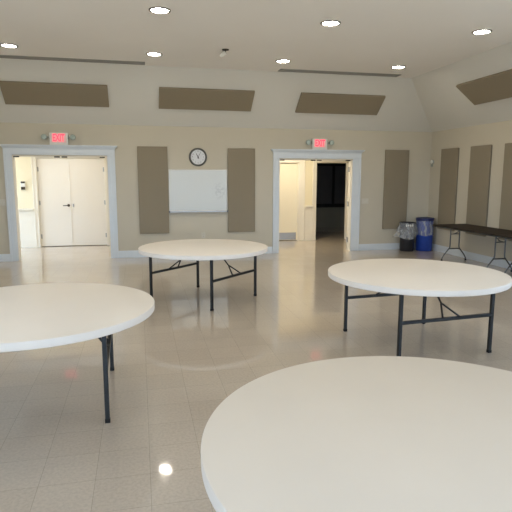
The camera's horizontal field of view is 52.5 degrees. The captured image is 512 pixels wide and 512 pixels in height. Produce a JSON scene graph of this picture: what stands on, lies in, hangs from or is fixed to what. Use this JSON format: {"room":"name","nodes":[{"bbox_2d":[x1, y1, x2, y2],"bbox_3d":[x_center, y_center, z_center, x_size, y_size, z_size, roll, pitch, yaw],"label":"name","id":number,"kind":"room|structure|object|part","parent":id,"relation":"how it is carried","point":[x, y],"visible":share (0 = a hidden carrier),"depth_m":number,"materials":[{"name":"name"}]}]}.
{"room":"event hall","nodes":[
{"label":"event hall","id":0,"kind":"room"},
{"bbox_2d":[15,157,347,239],"bbox_3d":[-1.759,-1.627,13.047,10.900,2.620,0.120,-2,9,-12],"label":"wall","id":1,"kind":"structure","parent":0,"point":[22,164],"depth_m":12.19,"materials":[{"name":"beige paint"}]},
{"bbox_2d":[20,181,25,189],"bbox_3d":[-5.439,-1.645,12.126,0.100,0.200,0.046,-2,9,-12],"label":"fire alarm","id":2,"kind":"object","parent":1,"relation":"attached to","point":[23,186],"visible":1,"depth_m":12.11,"materials":[{"name":"white plastic"}]},
{"bbox_2d":[37,158,72,245],"bbox_3d":[-4.800,-1.268,12.372,0.712,2.080,0.115,-2,9,-12],"label":"door","id":3,"kind":"structure","parent":1,"relation":"in","point":[53,173],"depth_m":12.38,"materials":[{"name":"white paint"}]},
{"bbox_2d":[31,157,109,246],"bbox_3d":[-4.403,-1.337,12.475,1.745,2.210,0.156,-2,9,-12],"label":"door frame","id":4,"kind":"structure","parent":1,"relation":"attached to","point":[33,159],"depth_m":12.32,"materials":[{"name":"white paint"}]},
{"bbox_2d":[68,159,106,245],"bbox_3d":[-4.059,-1.296,12.564,0.828,2.080,0.060,-2,9,-12],"label":"door","id":5,"kind":"structure","parent":1,"relation":"in","point":[86,176],"depth_m":12.55,"materials":[{"name":"white paint"}]},
{"bbox_2d":[18,208,311,241],"bbox_3d":[-1.745,-0.751,13.111,10.900,0.870,0.020,-2,9,-12],"label":"wainscot","id":6,"kind":"structure","parent":1,"relation":"attached to","point":[26,218],"depth_m":12.31,"materials":[{"name":"white paint"}]},
{"bbox_2d":[18,205,312,210],"bbox_3d":[-1.740,-1.203,13.020,10.900,0.060,0.065,-2,9,-12],"label":"chair rail","id":7,"kind":"object","parent":1,"relation":"attached to","point":[306,206],"visible":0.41,"depth_m":12.23,"materials":[{"name":"white paint"}]},
{"bbox_2d":[21,235,311,247],"bbox_3d":[-1.742,-0.383,13.149,10.900,0.130,0.016,-2,9,-12],"label":"baseboard","id":8,"kind":"structure","parent":1,"relation":"attached to","point":[307,237],"depth_m":12.35,"materials":[{"name":"white paint"}]},
{"bbox_2d":[279,163,297,239],"bbox_3d":[0.652,-1.410,13.611,0.887,2.005,0.060,-2,9,-12],"label":"door","id":9,"kind":"structure","parent":1,"relation":"in","point":[288,171],"depth_m":13.64,"materials":[{"name":"beige paint"}]},
{"bbox_3d":[0.660,-0.522,13.735,0.820,0.187,0.002,-2,9,-12],"label":"kick plate","id":10,"kind":"part","parent":9,"relation":"part of","materials":[{"name":"metal"}]},
{"bbox_2d":[280,160,305,240],"bbox_3d":[0.660,-1.462,13.600,1.250,2.135,0.156,-2,9,-12],"label":"door frame","id":11,"kind":"structure","parent":1,"relation":"attached to","point":[301,163],"depth_m":13.65,"materials":[{"name":"white paint"}]},
{"bbox_2d":[312,160,348,239],"bbox_3d":[2.014,-1.512,13.898,1.095,2.150,0.156,-2,9,-12],"label":"door frame","id":12,"kind":"structure","parent":1,"relation":"attached to","point":[314,190],"depth_m":13.79,"materials":[{"name":"white paint"}]},
{"bbox_2d":[0,122,431,253],"bbox_3d":[-1.178,-1.509,11.040,11.080,2.994,0.160,-2,9,-12],"label":"wall","id":13,"kind":"structure","parent":0,"point":[179,141],"depth_m":11.05,"materials":[{"name":"beige paint"}]},
{"bbox_2d":[0,199,5,205],"bbox_3d":[-4.990,-1.045,10.156,0.170,0.120,0.020,-2,9,-12],"label":"light switch","id":14,"kind":"object","parent":13,"relation":"attached to","point":[2,201],"visible":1,"depth_m":10.17,"materials":[{"name":"beige plastic"}]},
{"bbox_2d":[41,132,75,144],"bbox_3d":[-3.867,-2.297,10.179,0.644,0.235,0.096,-2,9,-12],"label":"exit sign","id":15,"kind":"object","parent":13,"relation":"attached to","point":[54,138],"visible":1,"depth_m":10.16,"materials":[{"name":"white plastic"}]},
{"bbox_2d":[41,134,48,139],"bbox_3d":[-4.105,-2.321,10.117,0.153,0.110,0.088,-2,9,-12],"label":"lamp","id":16,"kind":"object","parent":15,"relation":"attached to","point":[43,136],"depth_m":10.08,"materials":[{"name":"grey plastic"}]},
{"bbox_3d":[-3.863,-2.308,10.162,0.274,0.172,0.003,-2,9,-12],"label":"plate","id":17,"kind":"part","parent":15,"relation":"part of","materials":[{"name":"red plastic"}]},
{"bbox_2d":[68,134,75,139],"bbox_3d":[-3.626,-2.336,10.223,0.153,0.110,0.088,-2,9,-12],"label":"lamp","id":18,"kind":"object","parent":15,"relation":"attached to","point":[72,137],"depth_m":10.19,"materials":[{"name":"grey plastic"}]},
{"bbox_2d":[0,144,118,260],"bbox_3d":[-3.881,-1.065,10.455,2.189,2.282,0.282,-2,9,-12],"label":"door frame","id":19,"kind":"structure","parent":13,"relation":"attached to","point":[10,151],"depth_m":10.28,"materials":[{"name":"white paint"}]},
{"bbox_3d":[-4.812,-0.931,10.204,0.150,2.090,0.038,-2,9,-12],"label":"casing","id":20,"kind":"part","parent":19,"relation":"part of","materials":[{"name":"white paint"}]},
{"bbox_3d":[-3.859,-2.084,10.210,2.189,0.192,0.102,-2,9,-12],"label":"head casing","id":21,"kind":"part","parent":19,"relation":"part of","materials":[{"name":"white paint"}]},
{"bbox_3d":[-2.924,-0.991,10.622,0.150,2.090,0.038,-2,9,-12],"label":"casing","id":22,"kind":"part","parent":19,"relation":"part of","materials":[{"name":"white paint"}]},
{"bbox_2d":[137,146,168,233],"bbox_3d":[-2.121,-1.355,10.744,0.602,1.785,0.044,-2,9,-12],"label":"acoustic panel","id":23,"kind":"object","parent":13,"relation":"attached to","point":[152,160],"visible":1,"depth_m":10.72,"materials":[{"name":"beige fabric"}]},
{"bbox_2d":[168,169,227,212],"bbox_3d":[-1.209,-1.369,10.929,1.250,0.893,0.082,-2,9,-12],"label":"whiteboard","id":24,"kind":"object","parent":13,"relation":"attached to","point":[190,190],"visible":1,"depth_m":10.94,"materials":[{"name":"plastic"}]},
{"bbox_2d":[171,211,226,211],"bbox_3d":[-1.210,-0.942,10.995,1.214,0.020,0.078,-2,9,-12],"label":"marker tray","id":25,"kind":"object","parent":24,"relation":"on","point":[171,211],"depth_m":10.96,"materials":[{"name":"metal"}]},
{"bbox_2d":[189,148,206,165],"bbox_3d":[-1.210,-2.066,10.843,0.380,0.380,0.042,-2,9,-12],"label":"wall clock","id":26,"kind":"object","parent":13,"relation":"attached to","point":[197,156],"visible":1,"depth_m":10.84,"materials":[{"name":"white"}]},
{"bbox_2d":[0,243,415,261],"bbox_3d":[-1.161,-0.088,11.170,10.640,0.145,0.016,-2,9,-12],"label":"baseboard","id":27,"kind":"structure","parent":13,"relation":"attached to","point":[383,246],"depth_m":11.95,"materials":[{"name":"white paint"}]},
{"bbox_2d":[228,148,254,231],"bbox_3d":[-0.312,-1.403,11.146,0.590,1.775,0.044,-2,9,-12],"label":"acoustic panel","id":28,"kind":"object","parent":13,"relation":"attached to","point":[241,161],"visible":1,"depth_m":11.12,"materials":[{"name":"beige fabric"}]},
{"bbox_2d":[271,149,364,252],"bbox_3d":[1.349,-1.223,11.618,2.139,2.262,0.293,-2,9,-12],"label":"door frame","id":29,"kind":"structure","parent":13,"relation":"attached to","point":[353,156],"depth_m":11.51,"materials":[{"name":"white paint"}]},
{"bbox_3d":[0.438,-1.089,11.367,0.140,2.070,0.038,-2,9,-12],"label":"casing","id":30,"kind":"part","parent":29,"relation":"part of","materials":[{"name":"white paint"}]},
{"bbox_3d":[1.372,-2.232,11.370,2.139,0.192,0.102,-2,9,-12],"label":"head casing","id":31,"kind":"part","parent":29,"relation":"part of","materials":[{"name":"white paint"}]},
{"bbox_3d":[2.261,-1.147,11.770,0.195,2.070,0.038,-2,9,-12],"label":"casing","id":32,"kind":"part","parent":29,"relation":"part of","materials":[{"name":"white paint"}]},
{"bbox_2d":[306,138,333,149],"bbox_3d":[1.393,-2.445,11.345,0.644,0.235,0.096,-2,9,-12],"label":"exit sign","id":33,"kind":"object","parent":13,"relation":"attached to","point":[321,144],"visible":1,"depth_m":11.33,"materials":[{"name":"white plastic"}]},
{"bbox_3d":[1.397,-2.457,11.329,0.274,0.172,0.003,-2,9,-12],"label":"plate","id":34,"kind":"part","parent":33,"relation":"part of","materials":[{"name":"red plastic"}]},
{"bbox_2d":[382,150,409,228],"bbox_3d":[3.206,-1.520,11.923,0.590,1.795,0.044,-2,9,-12],"label":"acoustic panel","id":35,"kind":"object","parent":13,"relation":"attached to","point":[396,170],"visible":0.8,"depth_m":11.89,"materials":[{"name":"beige fabric"}]},
{"bbox_2d":[0,231,511,511],"bbox_3d":[-1.404,0.850,5.824,14.120,0.100,19.400,-2,9,-12],"label":"floor","id":36,"kind":"structure","parent":0,"point":[173,368],"depth_m":4.89,"materials":[{"name":"tile"}]},
{"bbox_2d":[0,283,154,422],"bbox_3d":[-1.641,0.729,3.876,1.754,0.725,1.754,-2,9,-13],"label":"round table","id":37,"kind":"object","parent":36,"relation":"on","point":[44,315],"visible":1,"depth_m":3.63,"materials":[{"name":"white plastic"}]},
{"bbox_3d":[-1.018,0.791,3.518,0.031,0.677,0.031,-2,9,-13],"label":"leg","id":38,"kind":"part","parent":37,"relation":"part of","materials":[{"name":"black metal"}]},
{"bbox_3d":[-1.254,0.644,4.479,0.031,0.677,0.031,-2,9,-13],"label":"leg","id":39,"kind":"part","parent":37,"relation":"part of","materials":[{"name":"black metal"}]},
{"bbox_2d":[138,239,267,310],"bbox_3d":[-0.719,0.227,7.185,1.754,0.725,1.754,6,10,32],"label":"round table","id":40,"kind":"object","parent":36,"relation":"on","point":[187,249],"visible":0.97,"depth_m":6.92,"materials":[{"name":"white plastic"}]},
{"bbox_3d":[-1.427,0.252,7.050,0.031,0.677,0.031,6,10,32],"label":"leg","id":41,"kind":"part","parent":40,"relation":"part of","materials":[{"name":"black metal"}]},
{"bbox_3d":[-0.884,0.127,7.880,0.031,0.677,0.031,6,10,32],"label":"leg","id":42,"kind":"part","parent":40,"relation":"part of","materials":[{"name":"black metal"}]},
{"bbox_3d":[-0.554,0.339,6.492,0.031,0.677,0.031,6,10,32],"label":"leg","id":43,"kind":"part","parent":40,"relation":"part of","materials":[{"name":"black metal"}]},
{"bbox_3d":[-0.011,0.213,7.322,0.031,0.677,0.031,6,10,32],"label":"leg","id":44,"kind":"part","parent":40,"relation":"part of","materials":[{"name":"black metal"}]},
{"bbox_2d":[201,356,511,511],"bbox_3d":[0.677,1.024,1.968,1.754,0.725,1.754,-7,11,-37],"label":"round table","id":45,"kind":"object","parent":36,"relation":"on","point":[363,433],"visible":1,"depth_m":1.89,"materials":[{"name":"white plastic"}]},
{"bbox_2d":[399,222,415,251],"bbox_3d":[3.393,-0.442,11.829,0.558,0.654,0.565,-2,9,-12],"label":"trash bin","id":46,"kind":"object","parent":36,"relation":"on","point":[407,229],"visible":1,"depth_m":11.74,"materials":[{"name":"black plastic"}]},
{"bbox_2d":[328,258,511,355],"bbox_3d":[1.612,0.519,5.295,1.754,0.725,1.754,-3,9,-17],"label":"round table","id":47,"kind":"object","parent":36,"relation":"on","point":[390,276],"visible":0.98,"depth_m":4.91,"materials":[{"name":"white plastic"}]},
{"bbox_3d":[0.978,0.472,5.636,0.031,0.677,0.031,-3,9,-17],"label":"leg","id":48,"kind":"part","parent":47,"relation":"part of","materials":[{"name":"black metal"}]},
{"bbox_3d":[1.293,0.622,4.656,0.031,0.677,0.031,-3,9,-17],"label":"leg","id":49,"kind":"part","parent":47,"relation":"part of","materials":[{"name":"black metal"}]},
{"bbox_3d":[1.932,0.428,5.935,0.031,0.677,0.031,-3,9,-17],"label":"leg","id":50,"kind":"part","parent":47,"relation":"part of","materials":[{"name":"black metal"}]},
{"bbox_3d":[2.246,0.578,4.955,0.031,0.677,0.031,-3,9,-17],"label":"leg","id":51,"kind":"part","parent":47,"relation":"part of","materials":[{"name":"black metal"}]},
{"bbox_2d":[415,217,434,250],"bbox_3d":[3.876,-0.510,11.940,0.428,0.756,0.424,-2,9,-12],"label":"recycling bin","id":52,"kind":"object","parent":36,"relation":"on","point":[424,228],"visible":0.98,"depth_m":11.79,"materials":[{"name":"blue plastic"}]},
{"bbox_2d":[432,224,511,271],"bbox_3d":[4.158,-0.166,9.829,0.760,0.722,1.824,-2,9,-12],"label":"folding table","id":53,"kind":"object","parent":36,"relation":"on","point":[476,229],"visible":0.85,"depth_m":9.62,"materials":[{"name":"brown wood"}]},
{"bbox_2d":[491,233,511,272],"bbox_3d":[4.559,0.104,8.059,0.760,0.722,1.824,-2,9,-12],"label":"folding table","id":54,"kind":"object","parent":36,"relation":"on","point":[508,235],"visible":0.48,"depth_m":8.68,"materials":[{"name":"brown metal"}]},
{"bbox_2d":[0,0,511,131],"bbox_3d":[0.440,-2.107,3.639,10.680,1.023,14.650,-2,9,-12],"label":"ceiling","id":55,"kind":"structure","parent":0,"point":[438,49],"depth_m":8.34,"materials":[{"name":"paint"}]},
{"bbox_2d":[0,43,17,47],"bbox_3d":[-3.752,-3.191,7.885,0.264,0.011,0.264,-2,9,-12],"label":"recessed light","id":56,"kind":"object","parent":55,"relation":"in","point":[7,45],"visible":1,"depth_m":7.88,"materials":[{"name":"white glass"}]},
{"bbox_2d":[0,81,108,106],"bbox_3d":[-3.671,-2.967,9.543,1.840,0.353,0.418,-2,9,-12],"label":"acoustic panel","id":57,"kind":"object","parent":55,"relation":"attached to","point":[13,92],"visible":1,"depth_m":9.51,"materials":[{"name":"beige fabric"}]},
{"bbox_2d":[0,55,144,64],"bbox_3d":[-3.151,-3.335,8.833,2.470,0.012,0.210,-2,9,-12],"label":"ceiling vent","id":58,"kind":"object","parent":55,"relation":"in","point":[1,56],"visible":1,"depth_m":8.82,"materials":[{"name":"grey metal"}]},
{"bbox_2d":[146,52,161,55],"bbox_3d":[-1.651,-3.269,8.420,0.264,0.011,0.264,-2,9,-12],"label":"recessed light","id":59,"kind":"object","parent":55,"relation":"in","point":[148,53],"visible":1,"depth_m":8.41,"materials":[{"name":"white glass"}]},
{"bbox_2d":[148,7,170,13],"bbox_3d":[-1.149,-2.930,6.201,0.264,0.011,0.264,-2,9,-12],"label":"recessed light","id":60,"kind":"object","parent":55,"relation":"in","point":[157,10],"visible":1,"depth_m":6.21,"materials":[{"name":"white glass"}]},
{"bbox_2d":[159,87,254,110],"bbox_3d":[-0.963,-3.054,10.143,1.840,0.353,0.418,-2,9,-12],"label":"acoustic panel","id":61,"kind":"object","parent":55,"relation":"attached to","point":[169,97],"visible":1,"depth_m":10.11,"materials":[{"name":"beige fabric"}]},
{"bbox_2d":[220,49,228,57],"bbox_3d":[-0.493,-3.168,8.129,0.152,0.119,0.109,7,11,39],"label":"ceiling sensor","id":62,"kind":"object","parent":55,"relation":"attached to","point":[224,53],"visible":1,"depth_m":8.12,"materials":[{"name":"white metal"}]},
{"bbox_3d":[0.406,-2.572,3.560,8.310,0.080,12.350,-2,9,-12],"label":"flat panel","id":63,"kind":"part","parent":55,"relation":"part of","materials":[{"name":"paint"}]},
{"bbox_2d":[276,59,290,62],"bbox_3d":[0.465,-3.340,8.913,0.264,0.011,0.264,-2,9,-12],"label":"recessed light","id":64,"kind":"object","parent":55,"relation":"in","point":[280,60],"visible":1,"depth_m":8.93,"materials":[{"name":"white glass"}]},
{"bbox_2d":[320,20,340,26],"bbox_3d":[0.963,-3.004,6.709,0.264,0.011,0.264,-2,9,-12],"label":"recessed light","id":65,"kind":"object","parent":55,"relation":"in","point":[329,23],"visible":1,"depth_m":6.72,"materials":[{"name":"white glass"}]},
{"bbox_2d":[278,69,400,76],"bbox_3d":[1.614,-3.490,9.907,2.425,0.012,0.210,-2,9,-12],"label":"ceiling vent","id":66,"kind":"object","parent":55,"relation":"in","point":[280,70],"visible":1,"depth_m":9.87,"materials":[{"name":"grey metal"}]},
{"bbox_2d":[295,92,385,114],"bbox_3d":[1.746,-3.141,10.741,1.820,0.353,0.418,-2,9,-12],"label":"acoustic panel","id":67,"kind":"object","parent":55,"relation":"attached to","point":[322,103],"visible":1,"depth_m":10.71,"materials":[{"name":"beige fabric"}]},
{"bbox_2d":[391,65,405,68],"bbox_3d":[2.571,-3.408,9.379,0.264,0.011,0.264,-2,9,-12],"label":"recessed light","id":68,"kind":"object","parent":55,"relation":"in","point":[399,66],"visible":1,"depth_m":9.40,"materials":[{"name":"white glass"}]},
{"bbox_2d":[471,29,491,34],"bbox_3d":[3.087,-3.059,7.098,0.264,0.011,0.264,-2,9,-12],"label":"recessed light","id":69,"kind":"object","parent":55,"relation":"in","point":[481,31],"visible":1,"depth_m":7.10,"materials":[{"name":"white glass"}]},
{"bbox_2d":[456,69,511,104],"bbox_3d":[4.085,-2.845,8.729,0.441,0.353,1.840,-2,9,-12],"label":"acoustic panel","id":70,"kind":"object","parent":55,"relation":"attached to","point":[498,86],"visible":1,"depth_m":8.93,"materials":[{"name":"beige fabric"}]},
{"bbox_2d":[316,207,344,226],"bbox_3d":[2.090,-2.065,15.964,2.700,2.620,0.100,-2,9,-12],"label":"wall","id":71,"kind":"structure","parent":0,"point":[325,216],"depth_m":16.09,"materials":[{"name":"paint"}]},
{"bbox_2d":[316,227,343,231],"bbox_3d":[2.101,-0.825,16.096,2.700,0.130,0.016,-2,9,-12],"label":"baseboard","id":72,"kind":"structure","parent":71,"relation":"attached to","point":[318,229],"depth_m":16.13,"materials":[{"name":"black"}]},
{"bbox_2d":[316,163,345,207],"bbox_3d":[2.064,-2.151,15.836,2.280,1.330,0.109,-2,9,-12],"label":"window","id":73,"kind":"structure","parent":71,"relation":"in","point":[331,177],"depth_m":15.92,"materials":[{"name":"black glass"}]},
{"bbox_3d":[1.690,-2.160,15.791,1.310,1.140,0.008,-2,9,-12],"label":"pane","id":74,"kind":"part","parent":73,"relation":"part of","materials":[{"name":"black glass"}]},
{"bbox_3d":[2.734,-2.194,16.022,0.670,1.140,0.008,-2,9,-12],"label":"pane","id":75,"kind":"part","parent":73,"relation":"part of","materials":[{"name":"black glass"}]},
{"bbox_2d":[428,120,511,261],"bbox_3d":[5.748,-0.572,4.969,0.160,2.994,14.850,-2,9,-12],"label":"wall","id":76,"kind":"structure","parent":0,"point":[497,134],"depth_m":10.68,"materials":[{"name":"beige paint"}]},
{"bbox_2d":[437,148,459,230],"bbox_3d":[4.200,-1.453,11.363,0.044,1.765,0.620,-2,9,-12],"label":"acoustic panel","id":77,"kind":"object","parent":76,"relation":"attached to","point":[446,205],"visible":0.88,"depth_m":11.31,"materials":[{"name":"beige fabric"}]},
{"bbox_2d":[432,244,511,268],"bbox_3d":[5.638,0.824,5.261,0.016,0.145,14.610,-2,9,-12],"label":"baseboard","id":78,"kind":"structure","parent":76,"relation":"attached to","point":[469,255],"depth_m":10.58,"materials":[{"name":"white paint"}]},
{"bbox_2d":[465,145,491,236],"bbox_3d":[4.431,-1.298,10.345,0.044,1.765,0.620,-2,9,-12],"label":"acoustic panel","id":79,"kind":"object","parent":76,"relation":"attached to","point":[480,156],"visible":0.87,"depth_m":10.29,"materials":[{"name":"beige fabric"}]},
{"bbox_2d":[498,143,511,240],"bbox_3d":[4.652,-1.148,9.366,0.044,1.765,0.620,-2,9,-12],"label":"acoustic panel","id":80,"kind":"object","parent":76,"relation":"attached to","point":[505,220],"visible":0.87,"depth_m":9.51,"materials":[{"name":"beige fabric"}]}
]}

